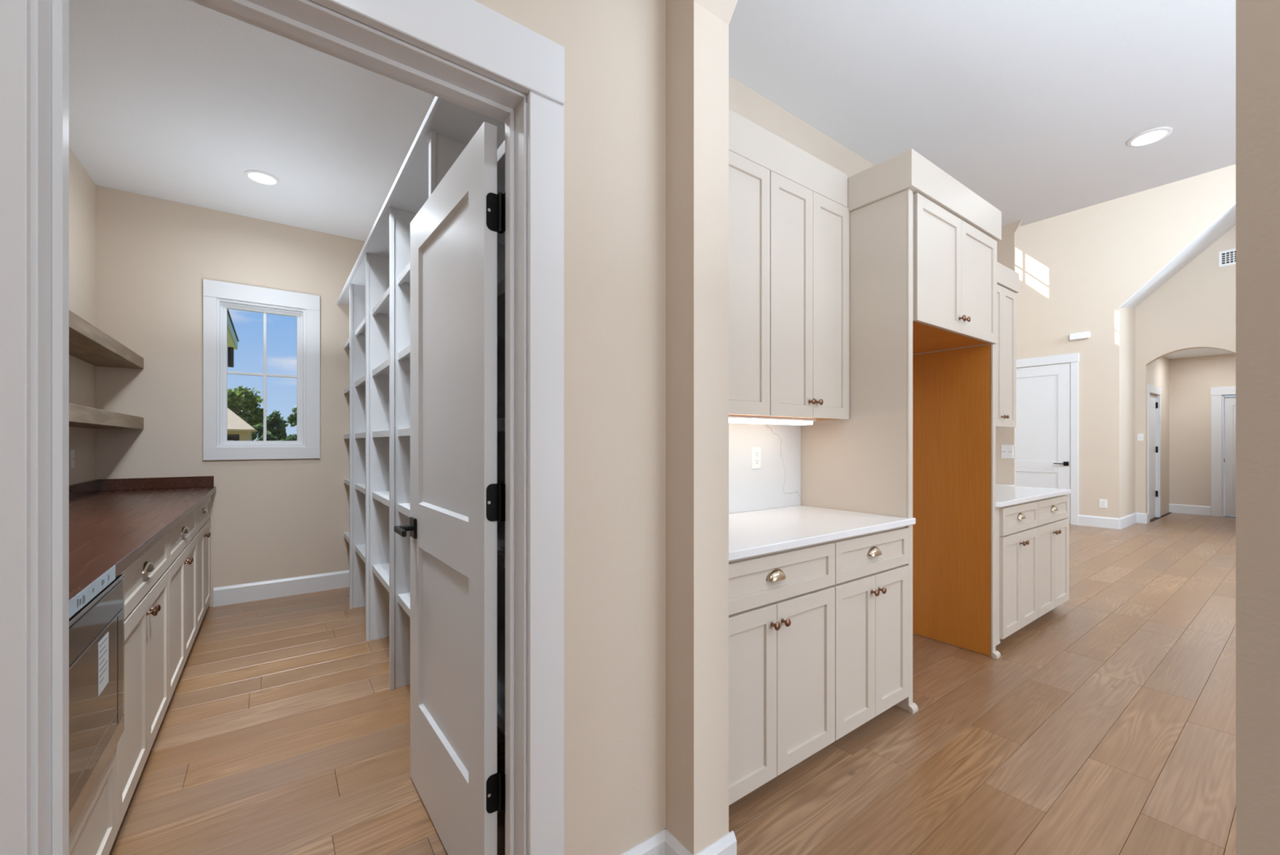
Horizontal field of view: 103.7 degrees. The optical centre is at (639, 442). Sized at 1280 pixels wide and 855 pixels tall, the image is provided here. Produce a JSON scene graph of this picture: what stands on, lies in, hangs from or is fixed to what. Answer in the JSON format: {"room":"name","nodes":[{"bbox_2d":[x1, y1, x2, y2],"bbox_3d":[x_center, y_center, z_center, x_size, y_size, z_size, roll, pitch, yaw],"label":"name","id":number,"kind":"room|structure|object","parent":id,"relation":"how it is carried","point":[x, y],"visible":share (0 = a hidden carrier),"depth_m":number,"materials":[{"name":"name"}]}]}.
{"room":"hallway","nodes":[
{"label":"hallway","id":0,"kind":"room"},
{"bbox_2d":[68,146,95,484],"bbox_3d":[-2.781,-0.266,2.000,0.125,3.074,3.970,0,0,-36],"label":"wall","id":1,"kind":"structure","parent":0,"point":[82,188],"depth_m":3.27,"materials":[{"name":"beige paint"}]},
{"bbox_2d":[69,448,74,467],"bbox_3d":[-3.503,0.101,3.101,0.009,0.115,0.070,0,0,-36],"label":"switch plate","id":2,"kind":"object","parent":1,"relation":"attached to","point":[71,451],"visible":1,"depth_m":3.09,"materials":[{"name":"white plastic"}]},
{"bbox_2d":[68,309,143,368],"bbox_3d":[-2.802,-0.574,2.341,0.242,0.082,3.086,0,0,-36],"label":"shelf","id":3,"kind":"object","parent":1,"relation":"attached to","point":[87,343],"visible":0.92,"depth_m":2.92,"materials":[{"name":"brown wood"}]},
{"bbox_2d":[68,403,143,429],"bbox_3d":[-2.802,-0.138,2.341,0.242,0.086,3.086,0,0,-36],"label":"shelf","id":4,"kind":"object","parent":1,"relation":"attached to","point":[81,416],"visible":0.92,"depth_m":2.81,"materials":[{"name":"brown wood"}]},
{"bbox_2d":[95,184,365,607],"bbox_3d":[-3.120,-0.266,4.117,1.825,3.074,0.150,0,0,-36],"label":"wall","id":5,"kind":"structure","parent":0,"point":[271,519],"depth_m":3.89,"materials":[{"name":"beige paint"}]},
{"bbox_2d":[203,278,319,460],"bbox_3d":[-3.085,-0.557,4.130,0.757,1.388,0.170,0,0,-36],"label":"window","id":6,"kind":"structure","parent":5,"relation":"in","point":[216,446],"depth_m":4.05,"materials":[{"name":"white paint"}]},
{"bbox_2d":[213,569,349,606],"bbox_3d":[-2.824,1.198,4.230,1.174,0.145,0.016,0,0,-36],"label":"baseboard","id":7,"kind":"structure","parent":5,"relation":"attached to","point":[255,591],"depth_m":4.12,"materials":[{"name":"white paint"}]},
{"bbox_2d":[68,0,435,240],"bbox_3d":[-2.044,-1.866,2.538,1.950,0.126,3.970,0,0,-36],"label":"ceiling","id":8,"kind":"structure","parent":0,"point":[175,100],"depth_m":2.77,"materials":[{"name":"paint"}]},
{"bbox_2d":[244,169,279,185],"bbox_3d":[-2.572,-1.798,3.421,0.196,0.009,0.196,0,0,-36],"label":"recessed light","id":9,"kind":"object","parent":8,"relation":"in","point":[258,176],"visible":1,"depth_m":3.41,"materials":[{"name":"white plastic"}]},
{"bbox_2d":[474,0,665,854],"bbox_3d":[-1.387,-0.259,0.483,3.529,3.060,0.125,0,0,-36],"label":"wall","id":10,"kind":"structure","parent":0,"point":[615,50],"depth_m":1.36,"materials":[{"name":"beige paint"}]},
{"bbox_2d":[0,0,564,854],"bbox_3d":[-0.625,0.143,1.024,0.978,2.256,0.152,0,0,-36],"label":"trim","id":11,"kind":"structure","parent":10,"relation":"attached to","point":[468,54],"depth_m":1.00,"materials":[{"name":"white paint"}]},
{"bbox_2d":[393,121,505,854],"bbox_3d":[-0.632,0.216,1.576,0.106,2.090,0.802,0,0,-39],"label":"door","id":12,"kind":"structure","parent":10,"relation":"in","point":[457,501],"depth_m":1.49,"materials":[{"name":"white paint"}]},
{"bbox_2d":[620,827,666,854],"bbox_3d":[-0.058,1.201,1.366,0.341,0.140,0.016,0,0,-36],"label":"baseboard","id":13,"kind":"structure","parent":10,"relation":"attached to","point":[655,844],"depth_m":1.43,"materials":[{"name":"white paint"}]},
{"bbox_2d":[108,512,1235,854],"bbox_3d":[3.849,1.351,3.800,16.100,0.160,8.800,0,0,-36],"label":"floor","id":14,"kind":"structure","parent":0,"point":[1104,723],"depth_m":2.14,"materials":[{"name":"brown wood"}]},
{"bbox_2d":[68,743,117,854],"bbox_3d":[-1.586,0.827,0.997,0.615,0.888,0.900,0,0,-36],"label":"base cabinet","id":15,"kind":"object","parent":14,"relation":"on","point":[95,832],"visible":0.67,"depth_m":1.41,"materials":[{"name":"beige paint"}]},
{"bbox_2d":[68,573,124,836],"bbox_3d":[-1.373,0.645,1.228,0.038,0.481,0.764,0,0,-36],"label":"microwave","id":16,"kind":"object","parent":15,"relation":"in","point":[96,630],"visible":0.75,"depth_m":1.27,"materials":[{"name":"black glass"}]},
{"bbox_2d":[68,475,216,618],"bbox_3d":[-2.425,0.321,2.169,0.646,0.123,3.813,0,0,-36],"label":"countertop","id":17,"kind":"structure","parent":15,"relation":"on","point":[113,522],"depth_m":2.20,"materials":[{"name":"brown wood"}]},
{"bbox_2d":[117,532,168,831],"bbox_3d":[-2.105,0.827,1.754,0.623,0.888,0.935,0,0,-36],"label":"base cabinet","id":18,"kind":"object","parent":14,"relation":"on","point":[146,580],"visible":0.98,"depth_m":1.87,"materials":[{"name":"beige paint"}]},
{"bbox_2d":[166,508,196,702],"bbox_3d":[-2.689,0.827,2.553,0.623,0.888,1.045,0,0,-36],"label":"base cabinet","id":19,"kind":"object","parent":14,"relation":"on","point":[182,568],"visible":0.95,"depth_m":2.67,"materials":[{"name":"beige paint"}]},
{"bbox_2d":[195,496,210,633],"bbox_3d":[-3.251,0.827,3.322,0.623,0.888,0.860,0,0,-36],"label":"base cabinet","id":20,"kind":"object","parent":14,"relation":"on","point":[203,510],"visible":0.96,"depth_m":3.44,"materials":[{"name":"beige paint"}]},
{"bbox_2d":[337,96,505,745],"bbox_3d":[-1.365,0.022,2.940,0.369,2.498,3.816,0,0,-36],"label":"pantry shelving","id":21,"kind":"object","parent":14,"relation":"on","point":[376,290],"visible":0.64,"depth_m":2.61,"materials":[{"name":"white paint"}]},
{"bbox_2d":[728,541,835,804],"bbox_3d":[0.327,0.829,2.028,0.724,0.884,0.623,0,0,-36],"label":"base cabinet","id":22,"kind":"object","parent":14,"relation":"on","point":[782,603],"visible":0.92,"depth_m":1.80,"materials":[{"name":"beige paint"}]},
{"bbox_2d":[800,188,918,713],"bbox_3d":[1.110,0.036,2.623,0.049,2.470,0.638,0,0,-36],"label":"end panel","id":23,"kind":"object","parent":14,"relation":"on","point":[863,462],"visible":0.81,"depth_m":2.50,"materials":[{"name":"beige paint"}]},
{"bbox_2d":[831,526,908,740],"bbox_3d":[0.862,0.829,2.419,0.600,0.884,0.623,0,0,-36],"label":"base cabinet","id":24,"kind":"object","parent":14,"relation":"on","point":[871,585],"visible":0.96,"depth_m":2.17,"materials":[{"name":"beige paint"}]},
{"bbox_2d":[728,505,915,560],"bbox_3d":[0.557,0.372,2.221,1.385,0.030,0.635,0,0,-36],"label":"countertop","id":25,"kind":"structure","parent":24,"relation":"on","point":[762,531],"depth_m":2.13,"materials":[{"name":"white stone"}]},
{"bbox_2d":[912,342,1000,658],"bbox_3d":[1.969,0.036,3.250,0.157,2.470,0.638,0,0,-36],"label":"end panel","id":26,"kind":"object","parent":14,"relation":"on","point":[956,528],"visible":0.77,"depth_m":3.13,"materials":[{"name":"brown wood"}]},
{"bbox_2d":[999,500,1037,639],"bbox_3d":[2.296,0.829,3.466,0.624,0.884,0.623,0,0,-36],"label":"base cabinet","id":27,"kind":"object","parent":14,"relation":"on","point":[1018,535],"visible":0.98,"depth_m":3.21,"materials":[{"name":"beige paint"}]},
{"bbox_2d":[995,483,1071,506],"bbox_3d":[2.575,0.372,3.694,1.558,0.030,0.635,0,0,-36],"label":"countertop","id":28,"kind":"structure","parent":27,"relation":"on","point":[1006,495],"depth_m":3.52,"materials":[{"name":"white stone"}]},
{"bbox_2d":[1034,493,1069,617],"bbox_3d":[2.829,0.829,3.855,0.695,0.884,0.623,0,0,-36],"label":"base cabinet","id":29,"kind":"object","parent":14,"relation":"on","point":[1053,526],"visible":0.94,"depth_m":3.60,"materials":[{"name":"beige paint"}]},
{"bbox_2d":[728,75,875,177],"bbox_3d":[1.373,-0.329,3.296,3.975,3.200,0.135,0,0,-36],"label":"wall","id":30,"kind":"structure","parent":0,"point":[744,101],"depth_m":2.83,"materials":[{"name":"beige paint"}]},
{"bbox_2d":[728,150,769,416],"bbox_3d":[0.220,-0.669,2.150,0.695,1.098,0.341,0,0,-36],"label":"upper cabinet","id":31,"kind":"object","parent":30,"relation":"attached to","point":[748,180],"visible":0.08,"depth_m":2.17,"materials":[{"name":"beige paint"}]},
{"bbox_2d":[728,108,847,207],"bbox_3d":[0.443,-1.302,2.335,1.336,0.170,0.316,0,0,-36],"label":"board","id":32,"kind":"object","parent":31,"relation":"on","point":[748,140],"visible":0.28,"depth_m":2.30,"materials":[{"name":"beige paint"}]},
{"bbox_2d":[728,422,800,513],"bbox_3d":[0.363,0.118,2.462,1.356,0.478,0.018,0,0,-36],"label":"backsplash","id":33,"kind":"structure","parent":30,"relation":"attached to","point":[777,483],"depth_m":2.67,"materials":[{"name":"stone"}]},
{"bbox_2d":[751,446,760,468],"bbox_3d":[0.609,0.081,2.626,0.070,0.115,0.008,0,0,-36],"label":"wall outlet","id":34,"kind":"object","parent":33,"relation":"attached to","point":[755,451],"visible":1,"depth_m":2.62,"materials":[{"name":"white plastic"}]},
{"bbox_2d":[754,451,759,456],"bbox_3d":[0.610,0.061,2.624,0.034,0.028,0.003,0,0,-36],"label":"receptacle","id":35,"kind":"object","parent":34,"relation":"attached to","point":[756,453],"depth_m":2.62,"materials":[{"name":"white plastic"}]},
{"bbox_2d":[754,458,759,464],"bbox_3d":[0.610,0.101,2.624,0.034,0.028,0.003,0,0,-36],"label":"receptacle","id":36,"kind":"object","parent":34,"relation":"attached to","point":[756,460],"depth_m":2.62,"materials":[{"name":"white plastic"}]},
{"bbox_2d":[753,170,848,420],"bbox_3d":[0.755,-0.669,2.540,0.629,1.098,0.341,0,0,-36],"label":"upper cabinet","id":37,"kind":"object","parent":30,"relation":"attached to","point":[809,230],"visible":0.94,"depth_m":2.40,"materials":[{"name":"beige paint"}]},
{"bbox_2d":[728,414,816,425],"bbox_3d":[0.553,-0.106,2.397,0.820,0.030,0.100,0,0,-36],"label":"light","id":38,"kind":"object","parent":37,"relation":"attached to","point":[732,419],"visible":0.58,"depth_m":2.40,"materials":[{"name":"white plastic"}]},
{"bbox_2d":[728,417,813,425],"bbox_3d":[0.553,-0.100,2.397,0.780,0.018,0.090,0,0,-36],"label":"diffuser","id":39,"kind":"object","parent":38,"relation":"attached to","point":[797,421],"depth_m":2.41,"materials":[{"name":"white plastic"}]},
{"bbox_2d":[912,192,996,354],"bbox_3d":[1.547,-0.890,2.926,0.982,0.613,0.651,0,0,-36],"label":"upper cabinet","id":40,"kind":"object","parent":30,"relation":"attached to","point":[954,262],"visible":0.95,"depth_m":2.66,"materials":[{"name":"beige paint"}]},
{"bbox_2d":[847,148,1001,241],"bbox_3d":[1.521,-1.286,2.922,1.092,0.171,0.639,0,0,-36],"label":"board","id":41,"kind":"object","parent":40,"relation":"on","point":[908,169],"visible":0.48,"depth_m":2.52,"materials":[{"name":"beige paint"}]},
{"bbox_2d":[994,284,1016,426],"bbox_3d":[2.694,-0.657,3.955,0.564,1.074,0.341,0,0,-36],"label":"upper cabinet","id":42,"kind":"object","parent":30,"relation":"attached to","point":[1006,345],"visible":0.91,"depth_m":3.90,"materials":[{"name":"beige paint"}]},
{"bbox_3d":[2.173,-0.657,3.575,0.726,1.074,0.341,0,0,-36],"label":"upper cabinet","id":43,"kind":"object","parent":30,"relation":"attached to","visible":0},
{"bbox_2d":[996,261,1019,293],"bbox_3d":[2.403,-1.273,3.759,1.316,0.152,0.328,0,0,-36],"label":"board","id":44,"kind":"object","parent":43,"relation":"on","point":[1008,278],"visible":0.18,"depth_m":3.87,"materials":[{"name":"beige paint"}]},
{"bbox_2d":[665,0,1279,854],"bbox_3d":[1.529,-0.329,-0.404,0.136,3.200,4.745,0,0,-36],"label":"wall","id":45,"kind":"structure","parent":0,"point":[697,31],"depth_m":1.39,"materials":[{"name":"beige paint"}]},
{"bbox_2d":[664,828,692,854],"bbox_3d":[0.110,1.201,1.412,0.016,0.140,0.138,0,0,-36],"label":"baseboard","id":46,"kind":"structure","parent":45,"relation":"attached to","point":[673,846],"depth_m":1.43,"materials":[{"name":"white paint"}]},
{"bbox_2d":[696,830,736,854],"bbox_3d":[0.213,1.201,1.412,0.152,0.140,0.016,0,0,-36],"label":"baseboard","id":47,"kind":"structure","parent":45,"relation":"attached to","point":[726,845],"depth_m":1.43,"materials":[{"name":"white paint"}]},
{"bbox_2d":[728,0,1235,226],"bbox_3d":[3.056,-1.921,1.107,4.113,0.136,5.385,0,0,-36],"label":"ceiling","id":48,"kind":"structure","parent":0,"point":[1034,107],"depth_m":2.60,"materials":[{"name":"paint"}]},
{"bbox_2d":[1126,126,1172,146],"bbox_3d":[3.088,-1.849,3.046,0.196,0.009,0.196,0,0,-36],"label":"recessed light","id":49,"kind":"object","parent":48,"relation":"in","point":[1154,135],"visible":1,"depth_m":3.04,"materials":[{"name":"white plastic"}]},
{"bbox_2d":[995,220,1022,485],"bbox_3d":[4.081,-1.529,2.979,0.025,5.600,7.200,0,0,-36],"label":"wall","id":50,"kind":"structure","parent":0,"point":[1006,247],"depth_m":4.27,"materials":[{"name":"beige paint"}]},
{"bbox_2d":[1000,444,1013,457],"bbox_3d":[3.119,0.078,4.268,0.009,0.115,0.092,0,0,-36],"label":"switch plate","id":51,"kind":"object","parent":50,"relation":"attached to","point":[1006,451],"visible":1,"depth_m":4.26,"materials":[{"name":"white plastic"}]},
{"bbox_2d":[1015,164,1235,524],"bbox_3d":[8.125,-1.529,5.931,0.120,5.600,7.200,0,0,-36],"label":"wall","id":52,"kind":"structure","parent":0,"point":[1076,268],"depth_m":7.52,"materials":[{"name":"beige paint"}]},
{"bbox_2d":[1015,352,1079,524],"bbox_3d":[6.398,-0.051,8.135,0.072,2.645,1.087,0,0,-36],"label":"door","id":53,"kind":"structure","parent":52,"relation":"in","point":[1046,428],"depth_m":8.00,"materials":[{"name":"white paint"}]},
{"bbox_2d":[1069,331,1089,340],"bbox_3d":[6.733,-1.629,7.695,0.050,0.100,0.240,0,0,-36],"label":"door chime","id":54,"kind":"object","parent":52,"relation":"attached to","point":[1085,335],"visible":1,"depth_m":7.67,"materials":[{"name":"white plastic"}]},
{"bbox_2d":[1078,514,1119,528],"bbox_3d":[6.872,1.191,7.533,0.016,0.160,0.460,0,0,-36],"label":"baseboard","id":55,"kind":"structure","parent":52,"relation":"attached to","point":[1083,520],"depth_m":7.52,"materials":[{"name":"white paint"}]},
{"bbox_2d":[1098,498,1106,508],"bbox_3d":[6.906,0.916,7.493,0.008,0.130,0.090,0,0,-36],"label":"wall outlet","id":56,"kind":"object","parent":52,"relation":"attached to","point":[1102,503],"visible":1,"depth_m":7.49,"materials":[{"name":"white plastic"}]},
{"bbox_2d":[1121,306,1135,516],"bbox_3d":[7.435,-0.529,7.750,0.910,3.600,0.148,0,0,-36],"label":"wall","id":57,"kind":"structure","parent":0,"point":[1128,314],"depth_m":7.69,"materials":[{"name":"beige paint"}]},
{"bbox_2d":[1119,512,1136,528],"bbox_3d":[7.435,1.191,7.649,1.030,0.160,0.016,0,0,-36],"label":"baseboard","id":58,"kind":"structure","parent":57,"relation":"attached to","point":[1126,521],"depth_m":7.59,"materials":[{"name":"white paint"}]},
{"bbox_2d":[1147,355,1169,515],"bbox_3d":[8.840,-0.179,8.632,2.140,2.900,0.120,0,0,-36],"label":"wall","id":59,"kind":"structure","parent":0,"point":[1158,371],"depth_m":8.85,"materials":[{"name":"beige paint"}]},
{"bbox_2d":[1147,383,1161,522],"bbox_3d":[8.440,0.171,8.325,0.990,2.200,0.145,0,0,-36],"label":"door","id":60,"kind":"structure","parent":59,"relation":"in","point":[1153,401],"depth_m":8.44,"materials":[{"name":"white paint"}]},
{"bbox_2d":[1119,201,1235,307],"bbox_3d":[7.786,-2.675,7.171,1.026,1.418,1.202,0,0,-36],"label":"ceiling","id":61,"kind":"structure","parent":0,"point":[1226,221],"depth_m":7.09,"materials":[{"name":"paint"}]},
{"bbox_2d":[1135,225,1235,513],"bbox_3d":[9.448,-1.529,5.875,0.130,5.600,5.550,0,0,-36],"label":"wall","id":62,"kind":"structure","parent":0,"point":[1196,307],"depth_m":7.54,"materials":[{"name":"beige paint"}]},
{"bbox_2d":[1137,433,1143,440],"bbox_3d":[7.878,-0.079,7.908,0.009,0.115,0.070,0,0,-36],"label":"switch plate","id":63,"kind":"object","parent":62,"relation":"attached to","point":[1140,436],"visible":1,"depth_m":7.91,"materials":[{"name":"white plastic"}]},
{"bbox_2d":[1135,512,1148,523],"bbox_3d":[7.932,1.191,7.938,0.146,0.160,0.134,0,0,-36],"label":"baseboard","id":64,"kind":"structure","parent":62,"relation":"attached to","point":[1140,517],"depth_m":7.89,"materials":[{"name":"white paint"}]},
{"bbox_2d":[1218,248,1235,266],"bbox_3d":[8.472,-2.639,7.091,0.012,0.220,0.395,0,0,-36],"label":"air vent","id":65,"kind":"object","parent":62,"relation":"in","point":[1228,257],"visible":0.39,"depth_m":7.18,"materials":[{"name":"white plastic"}]},
{"bbox_2d":[1164,347,1235,359],"bbox_3d":[9.224,-1.569,8.107,2.140,0.120,1.420,0,0,-36],"label":"ceiling","id":66,"kind":"structure","parent":0,"point":[1196,352],"depth_m":8.50,"materials":[{"name":"paint"}]},
{"bbox_2d":[1169,352,1235,515],"bbox_3d":[10.020,-0.179,8.689,0.128,2.900,1.420,0,0,-36],"label":"wall","id":67,"kind":"structure","parent":0,"point":[1192,379],"depth_m":8.89,"materials":[{"name":"beige paint"}]},
{"bbox_2d":[1168,503,1210,515],"bbox_3d":[9.761,1.191,8.921,0.016,0.160,0.500,0,0,-36],"label":"baseboard","id":68,"kind":"structure","parent":67,"relation":"attached to","point":[1173,508],"depth_m":8.91,"materials":[{"name":"white paint"}]},
{"bbox_2d":[1210,386,1235,516],"bbox_3d":[10.163,0.159,8.471,0.154,2.225,0.700,0,0,-36],"label":"door","id":69,"kind":"structure","parent":67,"relation":"in","point":[1223,408],"depth_m":8.62,"materials":[{"name":"white paint"}]},
{"label":"outside","id":70,"kind":"structure","parent":0,"visible":0},
{"bbox_3d":[-42.835,1.871,58.679,120.000,0.200,134.700,0,0,-36],"label":"ground","id":71,"kind":"structure","parent":70,"visible":0},
{"bbox_2d":[226,308,239,367],"bbox_3d":[-8.185,-1.879,5.632,5.420,7.300,8.150,0,0,-36],"label":"house","id":72,"kind":"structure","parent":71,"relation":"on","point":[232,337],"depth_m":9.71,"materials":[{"name":"yellow"}]},
{"bbox_2d":[226,407,257,440],"bbox_3d":[-41.440,-1.489,43.404,13.240,6.520,10.020,0,0,-36],"label":"house","id":73,"kind":"structure","parent":71,"relation":"on","point":[237,429],"depth_m":43.21,"materials":[{"name":"beige wood"}]},
{"bbox_2d":[226,385,266,426],"bbox_3d":[-44.911,-2.301,55.792,5.518,8.145,5.369,0,0,28],"label":"leafy tree","id":74,"kind":"object","parent":71,"relation":"on","point":[239,398],"visible":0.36,"depth_m":55.44,"materials":[{"name":"green plant"}]},
{"bbox_2d":[251,422,263,440],"bbox_3d":[-39.857,-0.141,52.570,2.337,3.825,2.197,0,0,-36],"label":"leafy tree","id":75,"kind":"object","parent":71,"relation":"on","point":[259,427],"visible":0.3,"depth_m":52.22,"materials":[{"name":"green plant"}]},
{"bbox_2d":[256,431,277,440],"bbox_3d":[-29.842,0.428,40.203,1.494,2.687,1.633,0,0,-36],"label":"leafy tree","id":76,"kind":"object","parent":71,"relation":"on","point":[269,437],"visible":0.23,"depth_m":39.99,"materials":[{"name":"green plant"}]},
{"bbox_2d":[262,409,288,440],"bbox_3d":[-35.231,-0.703,48.594,2.108,4.948,1.736,0,0,-36],"label":"leafy tree","id":77,"kind":"object","parent":71,"relation":"on","point":[273,420],"visible":0.81,"depth_m":48.46,"materials":[{"name":"green plant"}]},
{"bbox_2d":[280,433,297,440],"bbox_3d":[-27.458,0.535,39.325,1.725,2.471,1.814,0,0,-36],"label":"leafy tree","id":78,"kind":"object","parent":71,"relation":"on","point":[293,437],"visible":0.3,"depth_m":39.09,"materials":[{"name":"green plant"}]},
{"bbox_2d":[286,404,297,430],"bbox_3d":[-28.810,-0.953,43.142,1.906,5.448,2.387,0,0,45],"label":"leafy tree","id":79,"kind":"object","parent":71,"relation":"on","point":[292,418],"visible":0.1,"depth_m":42.80,"materials":[{"name":"green plant"}]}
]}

